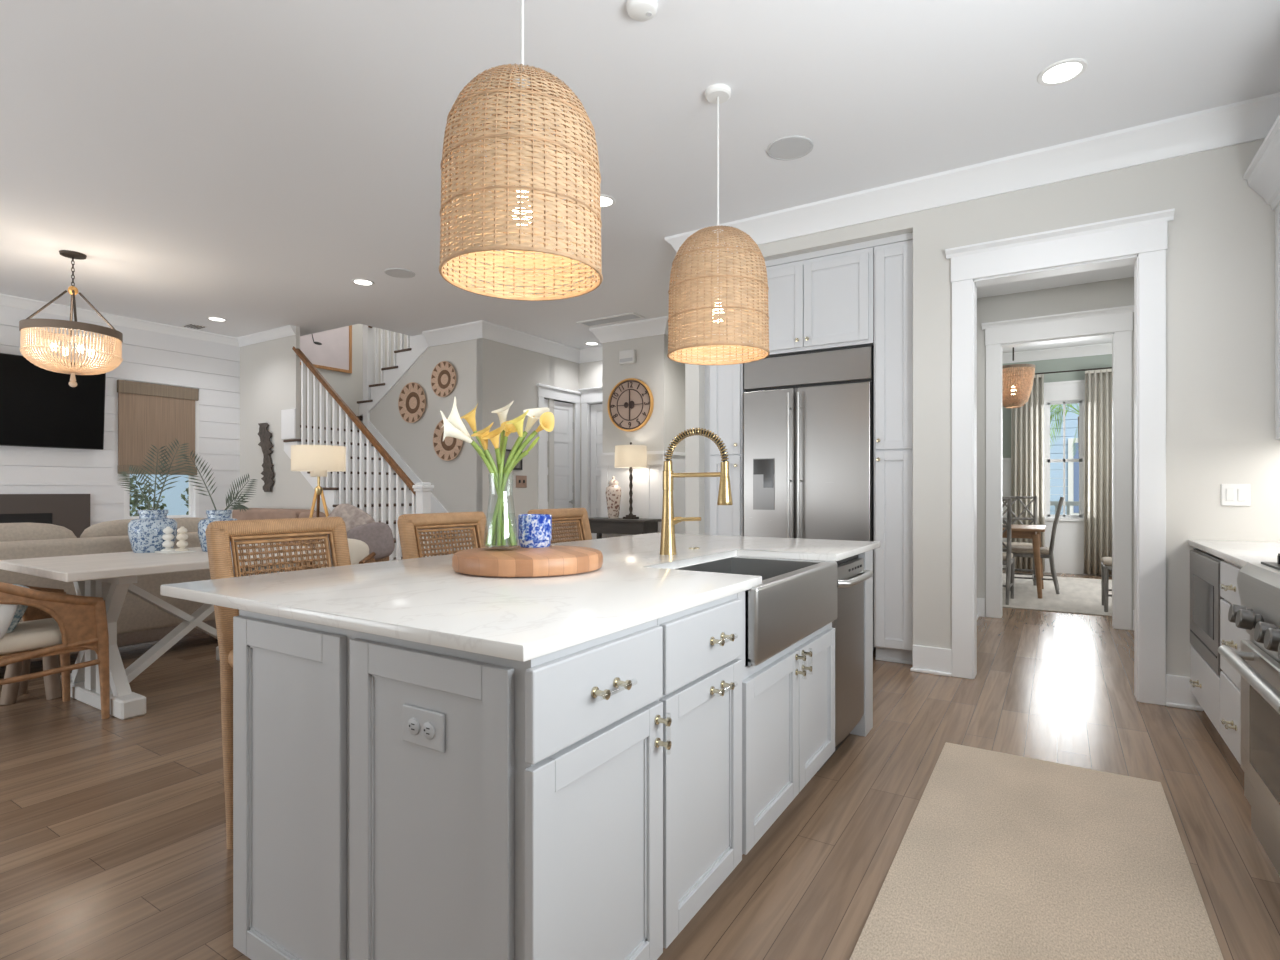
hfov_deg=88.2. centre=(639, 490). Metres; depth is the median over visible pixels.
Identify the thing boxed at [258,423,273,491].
metal wall art
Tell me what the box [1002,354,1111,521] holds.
wall
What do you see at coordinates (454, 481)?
wall
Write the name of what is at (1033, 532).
dining table
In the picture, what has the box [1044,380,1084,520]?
window
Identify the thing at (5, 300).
crown molding
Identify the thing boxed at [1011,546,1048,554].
seat cushion
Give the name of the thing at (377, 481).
staircase
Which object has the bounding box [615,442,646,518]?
table lamp
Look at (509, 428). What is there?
calla lily
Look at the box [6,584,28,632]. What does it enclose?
cushion
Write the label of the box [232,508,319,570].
loveseat
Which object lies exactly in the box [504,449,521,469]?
picture
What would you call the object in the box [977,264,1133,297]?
ceiling
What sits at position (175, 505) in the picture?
garden shed
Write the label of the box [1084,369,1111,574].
curtain
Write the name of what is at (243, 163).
ceiling
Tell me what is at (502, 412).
calla lily
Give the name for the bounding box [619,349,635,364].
door chime
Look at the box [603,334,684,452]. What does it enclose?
wall
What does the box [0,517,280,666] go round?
sofa
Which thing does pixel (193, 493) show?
window
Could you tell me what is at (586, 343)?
recessed light
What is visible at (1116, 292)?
wall
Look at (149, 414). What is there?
roman shade
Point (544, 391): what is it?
door frame
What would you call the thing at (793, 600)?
sink
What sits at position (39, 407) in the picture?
television
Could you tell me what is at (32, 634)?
seat cushion
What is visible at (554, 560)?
wooden board
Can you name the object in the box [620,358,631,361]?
grille
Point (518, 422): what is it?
calla lily
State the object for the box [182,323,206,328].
ceiling vent
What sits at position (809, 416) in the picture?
refrigerator
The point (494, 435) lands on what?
calla lily
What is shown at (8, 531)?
cushion
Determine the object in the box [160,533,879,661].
countertop
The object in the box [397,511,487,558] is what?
counter stool
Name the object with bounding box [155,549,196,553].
tray
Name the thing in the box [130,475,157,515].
shrub
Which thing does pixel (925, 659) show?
baseboard
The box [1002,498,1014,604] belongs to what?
dining chair
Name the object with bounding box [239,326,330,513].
wall
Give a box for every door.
[544,399,574,542]
[591,404,602,538]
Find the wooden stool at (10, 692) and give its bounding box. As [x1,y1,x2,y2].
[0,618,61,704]
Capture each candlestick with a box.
[161,527,174,550]
[175,526,188,550]
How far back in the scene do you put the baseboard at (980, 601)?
6.18 m
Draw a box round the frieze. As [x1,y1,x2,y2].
[765,232,912,266]
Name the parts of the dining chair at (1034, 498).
rail, rail, leg, post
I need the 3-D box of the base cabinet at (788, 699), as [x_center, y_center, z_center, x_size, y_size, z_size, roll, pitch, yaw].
[0.145,0.738,2.578,1.044,0.885,0.955,0,0,32]
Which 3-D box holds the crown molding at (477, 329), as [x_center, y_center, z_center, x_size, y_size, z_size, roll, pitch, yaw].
[-1.359,-1.905,8.603,2.669,0.170,0.994,0,0,-31]
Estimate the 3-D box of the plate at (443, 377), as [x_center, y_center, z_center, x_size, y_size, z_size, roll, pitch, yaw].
[-2.433,-1.380,8.212,0.444,0.444,0.038,0,0,32]
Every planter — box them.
[119,438,189,552]
[181,451,255,551]
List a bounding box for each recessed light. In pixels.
[207,317,226,321]
[351,279,374,285]
[584,342,599,344]
[588,194,615,207]
[1037,58,1087,85]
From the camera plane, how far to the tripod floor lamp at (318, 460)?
5.85 m
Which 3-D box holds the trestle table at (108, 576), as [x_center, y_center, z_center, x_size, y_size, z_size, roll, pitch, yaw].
[-2.758,0.785,4.019,1.045,0.790,1.465,0,0,32]
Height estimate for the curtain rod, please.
0.020 m
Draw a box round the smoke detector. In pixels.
[626,0,657,21]
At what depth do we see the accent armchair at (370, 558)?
5.23 m
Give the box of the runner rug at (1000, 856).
[850,742,1223,959]
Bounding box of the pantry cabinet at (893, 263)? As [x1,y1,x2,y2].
[874,240,912,664]
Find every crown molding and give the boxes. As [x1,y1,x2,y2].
[0,293,295,346]
[422,320,602,362]
[589,316,667,343]
[665,92,1279,254]
[1002,343,1111,363]
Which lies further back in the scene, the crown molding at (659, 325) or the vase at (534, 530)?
the crown molding at (659, 325)
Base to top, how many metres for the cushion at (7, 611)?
0.258 m
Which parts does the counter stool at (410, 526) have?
post, rail, cane panel, frame, post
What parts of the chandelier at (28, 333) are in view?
arm, arm, chain, arm, arm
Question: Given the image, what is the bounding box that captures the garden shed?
[130,474,188,515]
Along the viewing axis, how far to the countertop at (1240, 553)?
2.96 m
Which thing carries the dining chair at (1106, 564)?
on the area rug at (1077, 595)
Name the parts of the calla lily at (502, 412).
stem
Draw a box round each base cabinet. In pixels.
[233,610,671,959]
[657,593,741,947]
[735,556,834,854]
[1189,547,1224,733]
[1220,560,1249,764]
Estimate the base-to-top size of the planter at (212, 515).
0.654 m
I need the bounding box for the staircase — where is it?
[281,325,471,560]
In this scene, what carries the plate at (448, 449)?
attached to the wall at (454, 481)
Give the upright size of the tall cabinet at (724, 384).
2.800 m
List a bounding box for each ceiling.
[0,0,1279,353]
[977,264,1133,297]
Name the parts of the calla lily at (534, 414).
stem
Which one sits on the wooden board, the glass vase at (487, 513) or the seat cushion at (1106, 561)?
the glass vase at (487, 513)
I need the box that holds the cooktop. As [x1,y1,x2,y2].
[1261,562,1279,569]
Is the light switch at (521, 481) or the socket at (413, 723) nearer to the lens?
the socket at (413, 723)
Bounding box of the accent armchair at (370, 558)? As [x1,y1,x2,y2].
[290,552,388,570]
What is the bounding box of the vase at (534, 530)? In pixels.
[518,514,551,547]
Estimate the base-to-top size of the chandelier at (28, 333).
1.122 m
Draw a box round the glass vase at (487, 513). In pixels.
[483,478,518,549]
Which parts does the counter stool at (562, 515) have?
rail, cane panel, frame, post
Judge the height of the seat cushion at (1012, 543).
0.055 m
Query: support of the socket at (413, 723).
attached to the power outlet at (422, 727)
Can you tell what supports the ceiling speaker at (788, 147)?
attached to the ceiling at (243, 163)
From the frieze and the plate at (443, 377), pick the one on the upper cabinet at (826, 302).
the frieze
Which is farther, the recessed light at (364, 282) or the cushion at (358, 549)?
the recessed light at (364, 282)
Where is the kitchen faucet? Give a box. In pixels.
[659,428,732,554]
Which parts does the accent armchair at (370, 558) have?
panel, arm, panel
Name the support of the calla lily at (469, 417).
in the glass vase at (487, 513)
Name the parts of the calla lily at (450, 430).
stem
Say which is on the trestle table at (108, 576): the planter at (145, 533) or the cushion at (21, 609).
the planter at (145, 533)
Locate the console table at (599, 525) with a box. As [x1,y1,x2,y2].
[588,517,661,538]
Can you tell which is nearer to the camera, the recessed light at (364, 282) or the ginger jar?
the recessed light at (364, 282)
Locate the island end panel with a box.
[850,550,872,736]
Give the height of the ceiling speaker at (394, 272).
0.008 m
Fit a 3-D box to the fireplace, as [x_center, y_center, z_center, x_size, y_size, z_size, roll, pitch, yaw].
[-6.532,0.509,6.661,0.038,0.942,1.595,0,0,32]
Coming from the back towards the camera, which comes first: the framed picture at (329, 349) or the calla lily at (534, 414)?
the framed picture at (329, 349)
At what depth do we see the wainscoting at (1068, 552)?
9.41 m
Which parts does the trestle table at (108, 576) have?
post, post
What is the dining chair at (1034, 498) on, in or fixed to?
on the area rug at (1077, 595)
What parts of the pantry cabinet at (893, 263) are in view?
door, door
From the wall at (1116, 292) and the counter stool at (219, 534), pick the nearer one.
the counter stool at (219, 534)
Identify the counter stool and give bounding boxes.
[205,517,350,848]
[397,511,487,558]
[527,508,591,543]
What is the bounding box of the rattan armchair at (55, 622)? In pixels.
[0,582,109,718]
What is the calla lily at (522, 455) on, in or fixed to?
in the glass vase at (487, 513)
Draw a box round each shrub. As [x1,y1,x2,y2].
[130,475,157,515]
[130,482,166,515]
[181,480,188,514]
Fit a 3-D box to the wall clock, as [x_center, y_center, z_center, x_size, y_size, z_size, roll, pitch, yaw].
[-0.120,-1.025,7.924,0.640,0.640,0.042,0,0,32]
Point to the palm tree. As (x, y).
(1058, 411)
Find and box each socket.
[408,718,419,734]
[423,722,434,738]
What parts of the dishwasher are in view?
door, control panel, handle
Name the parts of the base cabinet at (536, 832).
panel, panel, drawer, door, pull post, pull post, pull post, pull post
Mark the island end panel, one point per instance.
(865, 724)
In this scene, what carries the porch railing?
on the ground
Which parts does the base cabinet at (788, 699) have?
door, pull post, pull post, pull post, pull post, door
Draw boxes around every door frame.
[536,384,602,540]
[945,208,1174,705]
[981,305,1133,629]
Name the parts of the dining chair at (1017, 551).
seat frame, post, post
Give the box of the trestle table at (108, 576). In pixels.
[0,543,330,719]
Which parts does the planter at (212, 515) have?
pot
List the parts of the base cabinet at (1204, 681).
drawer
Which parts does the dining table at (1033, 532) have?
leg, leg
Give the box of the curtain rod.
[1011,367,1111,376]
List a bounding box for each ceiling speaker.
[384,268,414,277]
[767,136,813,159]
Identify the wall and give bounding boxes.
[0,305,239,525]
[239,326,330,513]
[300,324,553,540]
[477,338,602,545]
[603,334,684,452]
[685,139,1279,676]
[977,277,1133,629]
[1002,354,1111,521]
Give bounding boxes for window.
[124,400,198,518]
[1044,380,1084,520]
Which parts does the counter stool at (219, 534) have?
post, leg, seat, rail, cane panel, frame, post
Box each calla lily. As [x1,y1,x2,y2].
[440,410,516,544]
[441,397,516,541]
[460,404,514,545]
[471,422,510,544]
[481,425,505,544]
[485,412,554,545]
[487,436,539,545]
[491,401,512,453]
[491,410,528,544]
[497,420,516,545]
[504,407,549,491]
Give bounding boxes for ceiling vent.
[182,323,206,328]
[577,312,644,326]
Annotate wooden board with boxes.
[452,545,602,576]
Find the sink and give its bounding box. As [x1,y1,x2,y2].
[676,557,836,665]
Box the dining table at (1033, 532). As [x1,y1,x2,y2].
[1002,524,1045,598]
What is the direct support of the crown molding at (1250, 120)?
attached to the wall at (1220, 253)
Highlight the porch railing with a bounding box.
[1050,501,1078,514]
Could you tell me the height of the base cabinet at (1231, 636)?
0.885 m
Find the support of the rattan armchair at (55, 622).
on the floor
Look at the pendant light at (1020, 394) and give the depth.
7.35 m
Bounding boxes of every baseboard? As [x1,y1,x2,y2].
[910,645,1202,710]
[977,598,1133,629]
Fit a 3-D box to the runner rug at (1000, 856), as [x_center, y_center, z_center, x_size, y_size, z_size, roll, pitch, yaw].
[1.098,1.173,1.820,0.790,0.014,2.450,0,0,32]
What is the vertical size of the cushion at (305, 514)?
0.200 m
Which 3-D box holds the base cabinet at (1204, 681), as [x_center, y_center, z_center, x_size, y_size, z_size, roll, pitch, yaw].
[3.022,0.738,3.077,0.692,0.885,0.806,0,0,32]
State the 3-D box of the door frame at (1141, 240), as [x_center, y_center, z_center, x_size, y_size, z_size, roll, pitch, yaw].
[2.461,-0.172,3.956,1.134,2.703,0.202,0,0,32]
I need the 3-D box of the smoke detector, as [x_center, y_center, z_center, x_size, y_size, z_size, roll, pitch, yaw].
[0.009,-1.970,2.705,0.128,0.039,0.128,0,0,32]
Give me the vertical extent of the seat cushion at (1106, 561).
0.055 m
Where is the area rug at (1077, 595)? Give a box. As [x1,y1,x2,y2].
[1002,573,1111,616]
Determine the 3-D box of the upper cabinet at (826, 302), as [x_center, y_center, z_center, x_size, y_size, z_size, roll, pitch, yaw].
[1.375,-1.350,5.097,0.965,0.660,0.751,0,0,32]
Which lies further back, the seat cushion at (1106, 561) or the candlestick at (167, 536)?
the seat cushion at (1106, 561)
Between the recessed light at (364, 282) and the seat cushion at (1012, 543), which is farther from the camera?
the seat cushion at (1012, 543)
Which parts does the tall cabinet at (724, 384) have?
door, door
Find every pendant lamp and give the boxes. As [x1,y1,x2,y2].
[439,0,602,300]
[667,84,769,364]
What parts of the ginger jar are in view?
lid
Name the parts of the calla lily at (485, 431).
stem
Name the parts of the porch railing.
rail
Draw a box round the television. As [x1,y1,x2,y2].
[0,353,105,449]
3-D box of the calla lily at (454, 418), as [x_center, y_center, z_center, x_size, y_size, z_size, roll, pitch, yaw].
[-0.546,-0.063,2.243,0.251,0.507,0.087,0,0,-9]
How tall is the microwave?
0.506 m
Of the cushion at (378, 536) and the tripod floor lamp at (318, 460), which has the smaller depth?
the cushion at (378, 536)
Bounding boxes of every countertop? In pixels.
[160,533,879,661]
[1188,539,1279,566]
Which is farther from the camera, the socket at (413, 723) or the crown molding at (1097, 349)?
the crown molding at (1097, 349)
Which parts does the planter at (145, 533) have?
pot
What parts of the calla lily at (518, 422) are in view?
stem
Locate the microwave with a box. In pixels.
[1190,549,1223,675]
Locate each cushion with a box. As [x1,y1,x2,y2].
[0,523,76,541]
[0,604,17,639]
[0,618,61,654]
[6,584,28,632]
[80,517,204,537]
[299,511,325,517]
[315,538,368,567]
[328,503,374,531]
[347,522,394,559]
[1002,542,1032,547]
[1002,552,1012,560]
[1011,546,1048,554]
[1101,557,1111,565]
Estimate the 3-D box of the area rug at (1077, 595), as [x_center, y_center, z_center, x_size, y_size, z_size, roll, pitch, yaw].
[4.428,1.174,7.955,4.200,0.012,3.020,0,0,32]
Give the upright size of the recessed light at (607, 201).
0.007 m
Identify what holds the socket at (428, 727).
attached to the power outlet at (422, 727)
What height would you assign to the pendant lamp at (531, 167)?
1.318 m
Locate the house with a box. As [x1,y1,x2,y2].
[1050,403,1078,514]
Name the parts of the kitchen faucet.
post, lever, support arm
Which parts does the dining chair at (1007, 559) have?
seat frame, post, leg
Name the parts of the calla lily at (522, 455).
stem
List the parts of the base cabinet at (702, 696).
drawer, pull post, pull post, pull post, pull post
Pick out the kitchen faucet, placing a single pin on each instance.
(668, 544)
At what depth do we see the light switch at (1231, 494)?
3.48 m
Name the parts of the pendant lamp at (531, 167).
cord, bulb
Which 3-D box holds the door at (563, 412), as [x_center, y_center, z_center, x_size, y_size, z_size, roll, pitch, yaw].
[-1.113,-0.030,9.114,0.110,2.400,0.668,0,0,32]
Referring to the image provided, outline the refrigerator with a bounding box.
[744,345,875,650]
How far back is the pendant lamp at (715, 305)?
3.12 m
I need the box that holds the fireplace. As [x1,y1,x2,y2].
[0,494,89,537]
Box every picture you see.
[300,325,351,373]
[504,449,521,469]
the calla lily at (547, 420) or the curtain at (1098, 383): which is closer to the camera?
the calla lily at (547, 420)
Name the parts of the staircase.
handrail, newel post, newel post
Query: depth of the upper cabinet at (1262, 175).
3.33 m
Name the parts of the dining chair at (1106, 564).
leg, seat frame, leg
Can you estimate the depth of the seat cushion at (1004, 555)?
6.84 m
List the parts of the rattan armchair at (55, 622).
arch rail, arch rail, arm rail, panel, panel, seat, rail, arm rail, leg, leg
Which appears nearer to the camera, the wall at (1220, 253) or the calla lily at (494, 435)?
the calla lily at (494, 435)
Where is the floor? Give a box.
[0,570,1279,959]
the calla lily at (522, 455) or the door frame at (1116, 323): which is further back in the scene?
the door frame at (1116, 323)
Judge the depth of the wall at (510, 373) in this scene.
8.37 m
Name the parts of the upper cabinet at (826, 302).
door, door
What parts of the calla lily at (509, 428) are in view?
stem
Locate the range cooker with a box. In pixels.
[1218,553,1279,875]
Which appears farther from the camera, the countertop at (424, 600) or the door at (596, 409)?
the door at (596, 409)
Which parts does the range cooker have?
knob, oven handle, knob, control panel, oven door, kick panel, knob, knob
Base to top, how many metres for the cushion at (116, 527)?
0.460 m
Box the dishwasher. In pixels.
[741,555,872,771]
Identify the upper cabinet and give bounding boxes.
[743,247,873,357]
[1243,114,1279,439]
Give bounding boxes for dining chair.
[1002,496,1037,585]
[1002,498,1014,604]
[1010,497,1063,593]
[1101,557,1111,611]
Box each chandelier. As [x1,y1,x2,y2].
[19,250,122,386]
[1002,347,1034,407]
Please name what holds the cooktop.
in the range cooker
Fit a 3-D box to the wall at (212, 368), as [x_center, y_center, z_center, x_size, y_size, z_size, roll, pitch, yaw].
[-7.434,-0.405,5.459,0.200,3.170,8.100,0,0,32]
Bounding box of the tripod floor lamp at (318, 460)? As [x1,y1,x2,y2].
[291,445,345,545]
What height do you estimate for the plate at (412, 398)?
0.524 m
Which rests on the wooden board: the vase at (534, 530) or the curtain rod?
the vase at (534, 530)
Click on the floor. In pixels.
(113, 844)
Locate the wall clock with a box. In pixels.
[607,378,653,431]
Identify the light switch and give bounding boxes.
[516,475,526,487]
[1221,484,1249,505]
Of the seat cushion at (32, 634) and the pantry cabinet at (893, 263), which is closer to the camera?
the seat cushion at (32, 634)
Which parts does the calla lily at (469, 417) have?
stem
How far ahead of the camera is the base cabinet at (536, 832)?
1.36 m
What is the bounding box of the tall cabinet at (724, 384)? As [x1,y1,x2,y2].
[705,309,744,535]
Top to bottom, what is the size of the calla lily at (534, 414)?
0.478 m
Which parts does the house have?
pane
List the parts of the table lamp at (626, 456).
stem, lamp shade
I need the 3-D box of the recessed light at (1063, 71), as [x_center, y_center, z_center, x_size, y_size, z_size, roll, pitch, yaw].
[2.007,-1.986,3.144,0.204,0.007,0.204,0,0,32]
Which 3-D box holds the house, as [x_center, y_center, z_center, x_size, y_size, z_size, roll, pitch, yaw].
[11.145,-0.520,15.789,12.800,4.100,5.400,0,0,32]
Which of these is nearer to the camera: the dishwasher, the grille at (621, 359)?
the dishwasher
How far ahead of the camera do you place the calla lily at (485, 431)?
2.24 m
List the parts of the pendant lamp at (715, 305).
cord, lamp shade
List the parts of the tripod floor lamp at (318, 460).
leg, leg, lamp shade, leg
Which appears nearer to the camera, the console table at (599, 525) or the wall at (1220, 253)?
the wall at (1220, 253)
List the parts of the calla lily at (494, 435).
stem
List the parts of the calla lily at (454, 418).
stem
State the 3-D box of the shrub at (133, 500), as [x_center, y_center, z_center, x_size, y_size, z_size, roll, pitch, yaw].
[-7.405,0.704,9.951,0.623,1.652,0.558,0,0,32]
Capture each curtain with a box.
[1011,374,1044,571]
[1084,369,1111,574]
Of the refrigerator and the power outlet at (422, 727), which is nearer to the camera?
the power outlet at (422, 727)
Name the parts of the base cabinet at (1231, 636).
pull post, pull post, pull post, drawer, drawer, pull post, pull post, drawer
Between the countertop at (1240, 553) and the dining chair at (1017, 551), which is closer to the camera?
the countertop at (1240, 553)
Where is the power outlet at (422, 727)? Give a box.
[403,704,444,752]
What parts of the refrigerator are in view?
dispenser panel, door, handle, handle, grille panel, door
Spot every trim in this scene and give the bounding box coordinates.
[598,451,684,537]
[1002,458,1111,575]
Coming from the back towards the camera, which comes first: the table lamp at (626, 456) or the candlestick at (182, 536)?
the table lamp at (626, 456)
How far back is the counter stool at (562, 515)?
3.99 m
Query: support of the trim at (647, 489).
attached to the wall at (665, 377)
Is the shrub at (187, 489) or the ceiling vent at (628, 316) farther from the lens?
the shrub at (187, 489)
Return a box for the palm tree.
[1050,403,1078,456]
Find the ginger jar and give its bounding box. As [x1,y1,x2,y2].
[606,476,620,518]
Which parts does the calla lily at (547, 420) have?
stem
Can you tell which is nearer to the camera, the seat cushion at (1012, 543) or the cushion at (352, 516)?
the cushion at (352, 516)
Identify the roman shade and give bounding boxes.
[117,380,198,474]
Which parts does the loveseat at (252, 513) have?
arm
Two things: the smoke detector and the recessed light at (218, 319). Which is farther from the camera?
the recessed light at (218, 319)
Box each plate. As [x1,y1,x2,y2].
[398,382,425,422]
[431,361,455,396]
[433,418,462,460]
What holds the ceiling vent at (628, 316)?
in the ceiling at (243, 163)
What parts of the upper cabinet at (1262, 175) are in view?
crown, door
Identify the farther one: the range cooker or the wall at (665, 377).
the wall at (665, 377)
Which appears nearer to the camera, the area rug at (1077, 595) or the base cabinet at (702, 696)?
the base cabinet at (702, 696)
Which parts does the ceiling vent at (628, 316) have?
louvre panel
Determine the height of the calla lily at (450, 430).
0.454 m
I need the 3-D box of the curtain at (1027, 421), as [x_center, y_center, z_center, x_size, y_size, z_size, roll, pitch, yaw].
[5.602,-0.250,9.557,0.428,2.820,0.094,0,0,32]

